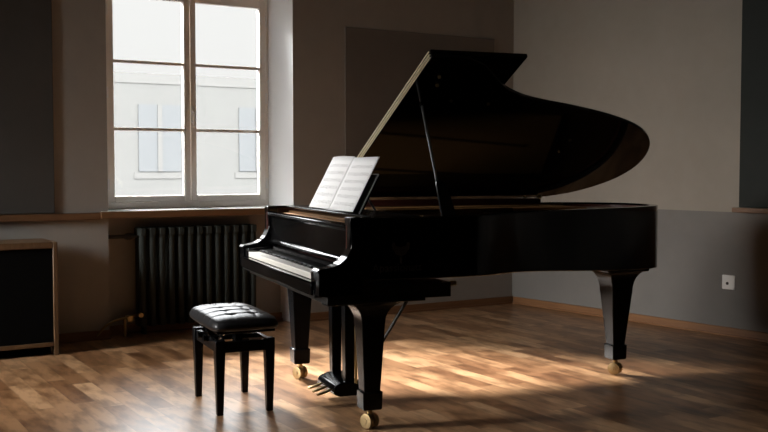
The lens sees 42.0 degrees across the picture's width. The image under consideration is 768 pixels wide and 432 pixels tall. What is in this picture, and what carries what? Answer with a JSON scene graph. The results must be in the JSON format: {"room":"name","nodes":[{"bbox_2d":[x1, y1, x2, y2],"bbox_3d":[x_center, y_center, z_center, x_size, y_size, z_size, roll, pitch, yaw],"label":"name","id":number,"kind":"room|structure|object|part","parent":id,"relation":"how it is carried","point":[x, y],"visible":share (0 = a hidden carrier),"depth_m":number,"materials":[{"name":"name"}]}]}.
{"room":"music room","nodes":[
{"label":"music room","id":0,"kind":"room"},
{"bbox_2d":[108,214,280,325],"bbox_3d":[-1.489,0.391,7.685,1.440,0.885,0.340,-2,3,-31],"label":"wall","id":1,"kind":"structure","parent":0,"point":[122,274],"depth_m":7.28,"materials":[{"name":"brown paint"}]},
{"bbox_2d":[100,0,268,218],"bbox_3d":[-1.409,-0.869,7.493,1.560,1.720,0.450,-2,3,-31],"label":"window","id":2,"kind":"structure","parent":1,"relation":"in","point":[189,203],"depth_m":7.60,"materials":[{"name":"white paint"}]},
{"bbox_3d":[-1.758,-0.895,7.467,0.628,1.577,0.060,-2,3,-31],"label":"sash","id":3,"kind":"part","parent":2,"relation":"part of","materials":[{"name":"glass"}]},
{"bbox_3d":[-1.383,-0.031,7.489,1.560,0.046,0.350,-2,3,-31],"label":"sill","id":4,"kind":"part","parent":2,"relation":"part of","materials":[{"name":"brown wood"}]},
{"bbox_3d":[-1.385,-0.056,7.492,1.540,0.003,0.342,-2,3,-31],"label":"sill","id":5,"kind":"part","parent":2,"relation":"part of","materials":[{"name":"white paint"}]},
{"bbox_3d":[-1.457,-0.772,7.611,0.030,0.125,0.022,-2,3,-31],"label":"handle","id":6,"kind":"part","parent":2,"relation":"part of","materials":[{"name":"white plastic"}]},
{"bbox_3d":[-1.221,-0.910,7.792,0.620,1.577,0.060,-2,3,-31],"label":"sash","id":7,"kind":"part","parent":2,"relation":"part of","materials":[{"name":"glass"}]},
{"bbox_2d":[110,312,282,334],"bbox_3d":[-1.394,0.808,7.547,1.440,0.064,0.028,-2,3,-31],"label":"baseboard","id":8,"kind":"structure","parent":1,"relation":"attached to","point":[130,328],"depth_m":7.37,"materials":[{"name":"brown wood"}]},
{"bbox_2d":[0,0,513,333],"bbox_3d":[-1.982,-0.772,7.237,8.000,3.250,0.500,-2,3,-31],"label":"wall","id":9,"kind":"structure","parent":0,"point":[306,38],"depth_m":7.75,"materials":[{"name":"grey paint"}]},
{"bbox_2d":[0,0,54,213],"bbox_3d":[-2.816,-1.030,6.417,1.338,2.057,0.014,-2,3,-31],"label":"panel","id":10,"kind":"object","parent":9,"relation":"attached to","point":[26,68],"visible":1,"depth_m":6.68,"materials":[{"name":"grey fabric"}]},
{"bbox_2d":[0,213,100,221],"bbox_3d":[-3.536,0.045,6.022,3.644,0.048,0.034,-2,3,-31],"label":"trim","id":11,"kind":"structure","parent":9,"relation":"attached to","point":[61,216],"depth_m":6.77,"materials":[{"name":"brown wood"}]},
{"bbox_2d":[59,330,110,342],"bbox_3d":[-3.511,0.878,6.080,3.705,0.064,0.028,-2,3,-31],"label":"baseboard","id":12,"kind":"structure","parent":9,"relation":"attached to","point":[105,334],"depth_m":6.94,"materials":[{"name":"brown wood"}]},
{"bbox_2d":[310,296,512,320],"bbox_3d":[0.226,0.770,8.340,2.153,0.064,0.028,-2,3,-31],"label":"baseboard","id":13,"kind":"structure","parent":9,"relation":"attached to","point":[316,316],"depth_m":8.50,"materials":[{"name":"brown wood"}]},
{"bbox_2d":[345,27,493,198],"bbox_3d":[0.324,-0.733,8.336,1.480,1.568,0.010,-2,3,-31],"label":"panel","id":14,"kind":"object","parent":9,"relation":"attached to","point":[379,64],"visible":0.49,"depth_m":8.08,"materials":[{"name":"fabric"}]},
{"bbox_2d":[0,304,767,431],"bbox_3d":[0.863,1.083,3.491,8.900,0.100,10.000,-2,3,-31],"label":"floor","id":15,"kind":"structure","parent":0,"point":[502,367],"depth_m":5.55,"materials":[{"name":"brown wood"}]},
{"bbox_2d":[0,238,58,356],"bbox_3d":[-2.749,0.537,6.249,1.302,0.728,0.400,-2,3,-31],"label":"base cabinet","id":16,"kind":"object","parent":15,"relation":"on","point":[29,312],"visible":1,"depth_m":6.34,"materials":[{"name":"brown wood"}]},
{"bbox_2d":[96,224,255,336],"bbox_3d":[-1.519,0.464,7.344,1.243,0.771,0.188,-2,3,-31],"label":"radiator","id":17,"kind":"object","parent":15,"relation":"on","point":[179,269],"visible":0.81,"depth_m":7.36,"materials":[{"name":"black metal"}]},
{"bbox_2d":[189,303,277,415],"bbox_3d":[-0.772,0.711,5.099,0.339,0.490,0.596,-1,3,-24],"label":"piano bench","id":18,"kind":"object","parent":15,"relation":"on","point":[242,323],"visible":1,"depth_m":4.92,"materials":[{"name":"black leather"}]},
{"bbox_3d":[-0.976,0.765,5.256,0.048,0.366,0.048,-1,3,-24],"label":"leg","id":19,"kind":"part","parent":18,"relation":"part of","materials":[{"name":"black paint"}]},
{"bbox_3d":[-0.935,0.604,5.088,0.028,0.031,0.032,-1,3,-24],"label":"knob","id":20,"kind":"part","parent":18,"relation":"part of","materials":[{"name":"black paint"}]},
{"bbox_3d":[-0.886,0.610,4.979,0.028,0.031,0.032,-1,3,-24],"label":"knob","id":21,"kind":"part","parent":18,"relation":"part of","materials":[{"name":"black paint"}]},
{"bbox_3d":[-0.797,0.785,4.848,0.048,0.366,0.048,-1,3,-24],"label":"leg","id":22,"kind":"part","parent":18,"relation":"part of","materials":[{"name":"black paint"}]},
{"bbox_2d":[189,303,277,331],"bbox_3d":[-0.772,0.504,5.089,0.339,0.076,0.596,-1,3,-24],"label":"cushion","id":23,"kind":"object","parent":18,"relation":"on","point":[219,317],"depth_m":4.88,"materials":[{"name":"black leather"}]},
{"bbox_3d":[-0.748,0.761,5.356,0.048,0.366,0.048,-1,3,-24],"label":"leg","id":24,"kind":"part","parent":18,"relation":"part of","materials":[{"name":"black paint"}]},
{"bbox_3d":[-0.568,0.780,4.948,0.048,0.366,0.048,-1,3,-24],"label":"leg","id":25,"kind":"part","parent":18,"relation":"part of","materials":[{"name":"black paint"}]},
{"bbox_2d":[239,49,657,428],"bbox_3d":[0.568,0.064,5.445,2.428,1.749,1.564,-1,3,-21],"label":"grand piano","id":26,"kind":"object","parent":15,"relation":"on","point":[455,133],"visible":1,"depth_m":5.23,"materials":[{"name":"black paint"}]},
{"bbox_3d":[-0.720,0.134,5.736,0.206,0.383,0.080,-1,3,-21],"label":"arm","id":27,"kind":"part","parent":26,"relation":"part of","materials":[{"name":"black paint"}]},
{"bbox_3d":[-0.555,0.259,5.023,0.022,0.004,1.380,-1,3,-21],"label":"key slip rail","id":28,"kind":"part","parent":26,"relation":"part of","materials":[{"name":"black paint"}]},
{"bbox_3d":[-0.479,0.535,5.689,0.321,0.435,0.244,-1,3,-21],"label":"leg","id":29,"kind":"part","parent":26,"relation":"part of","materials":[{"name":"black paint"}]},
{"bbox_3d":[-0.394,0.012,5.072,0.063,0.007,1.378,-1,3,-21],"label":"fallboard rail","id":30,"kind":"part","parent":26,"relation":"part of","materials":[{"name":"black paint"}]},
{"bbox_3d":[-0.204,0.198,4.372,0.206,0.383,0.080,-1,3,-21],"label":"arm","id":31,"kind":"part","parent":26,"relation":"part of","materials":[{"name":"black paint"}]},
{"bbox_2d":[309,156,379,211],"bbox_3d":[-0.215,-0.170,5.055,0.150,0.270,0.722,-1,3,-21],"label":"sheet music","id":32,"kind":"object","parent":26,"relation":"on","point":[345,179],"visible":1,"depth_m":5.02,"materials":[{"name":"paper"}]},
{"bbox_2d":[286,205,418,216],"bbox_3d":[-0.200,-0.026,5.144,0.245,0.010,1.400,-1,3,-21],"label":"shelf","id":33,"kind":"object","parent":26,"relation":"attached to","point":[301,209],"depth_m":5.01,"materials":[{"name":"black paint"}]},
{"bbox_3d":[-0.144,0.590,5.018,0.007,0.500,0.007,0,3,2],"label":"pedal rod","id":34,"kind":"part","parent":26,"relation":"part of","materials":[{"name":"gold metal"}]},
{"bbox_3d":[-0.137,0.591,4.999,0.008,0.500,0.008,-1,3,-21],"label":"pedal rod","id":35,"kind":"part","parent":26,"relation":"part of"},
{"bbox_3d":[-0.066,0.587,4.599,0.321,0.435,0.244,-1,3,-21],"label":"leg","id":36,"kind":"part","parent":26,"relation":"part of","materials":[{"name":"black paint"}]},
{"bbox_3d":[0.676,-0.014,5.478,2.089,0.012,1.421,-1,3,-21],"label":"iron plate","id":37,"kind":"part","parent":26,"relation":"part of","materials":[{"name":"brown metal"}]},
{"bbox_3d":[0.370,-0.085,6.129,1.320,0.038,0.042,-1,3,-21],"label":"hinge rail","id":38,"kind":"part","parent":26,"relation":"part of","materials":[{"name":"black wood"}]},
{"bbox_3d":[0.801,-0.437,5.597,1.838,0.721,1.380,-1,3,-21],"label":"lid","id":39,"kind":"part","parent":26,"relation":"part of","materials":[{"name":"black paint"}]},
{"bbox_3d":[1.348,0.512,5.812,0.279,0.470,0.259,-1,3,-21],"label":"leg","id":40,"kind":"part","parent":26,"relation":"part of","materials":[{"name":"black paint"}]},
{"bbox_2d":[512,0,767,332],"bbox_3d":[4.117,-0.670,5.084,0.200,3.250,9.620,-2,3,-37],"label":"wall","id":41,"kind":"structure","parent":0,"point":[671,69],"depth_m":7.53,"materials":[{"name":"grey paint"}]},
{"bbox_2d":[512,296,767,341],"bbox_3d":[3.919,0.918,5.229,0.033,0.064,9.170,-2,3,-37],"label":"baseboard","id":42,"kind":"structure","parent":41,"relation":"attached to","point":[645,319],"depth_m":7.61,"materials":[{"name":"brown wood"}]},
{"bbox_2d":[722,275,734,289],"bbox_3d":[2.461,0.474,7.144,0.014,0.104,0.104,-2,3,-37],"label":"wall socket","id":43,"kind":"object","parent":41,"relation":"attached to","point":[728,281],"visible":1,"depth_m":7.14,"materials":[{"name":"white plastic"}]},
{"bbox_2d":[732,207,767,213],"bbox_3d":[3.188,0.001,6.134,0.050,0.034,2.364,-2,3,-37],"label":"trim","id":44,"kind":"structure","parent":41,"relation":"attached to","point":[734,209],"depth_m":6.94,"materials":[{"name":"brown wood"}]},
{"bbox_2d":[739,0,767,207],"bbox_3d":[3.000,-1.043,6.359,0.018,2.025,1.628,-2,3,-37],"label":"panel","id":45,"kind":"object","parent":41,"relation":"attached to","point":[753,172],"visible":1,"depth_m":6.93,"materials":[{"name":"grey fabric"}]},
{"label":"outside","id":46,"kind":"structure","parent":0,"visible":0},
{"bbox_3d":[-14.555,5.640,35.089,120.000,0.200,59.400,-2,3,-31],"label":"ground","id":47,"kind":"structure","parent":46,"visible":0},
{"bbox_2d":[113,71,257,195],"bbox_3d":[-7.339,0.935,30.668,52.000,9.620,10.050,-2,3,-31],"label":"building","id":48,"kind":"structure","parent":47,"relation":"on","point":[147,163],"depth_m":25.88,"materials":[{"name":"grey paint"}]},
{"bbox_3d":[-5.754,-1.042,25.702,1.350,0.160,0.018,-2,3,-31],"label":"window sill","id":49,"kind":"part","parent":48,"relation":"part of","materials":[{"name":"grey"}]},
{"bbox_3d":[-4.758,-3.538,26.189,52.000,0.260,0.015,-2,3,-31],"label":"cornice","id":50,"kind":"part","parent":48,"relation":"part of","materials":[{"name":"grey"}]},
{"bbox_3d":[-3.423,-1.109,27.112,1.320,0.160,0.018,-2,3,-31],"label":"window sill","id":51,"kind":"part","parent":48,"relation":"part of","materials":[{"name":"grey"}]}
]}

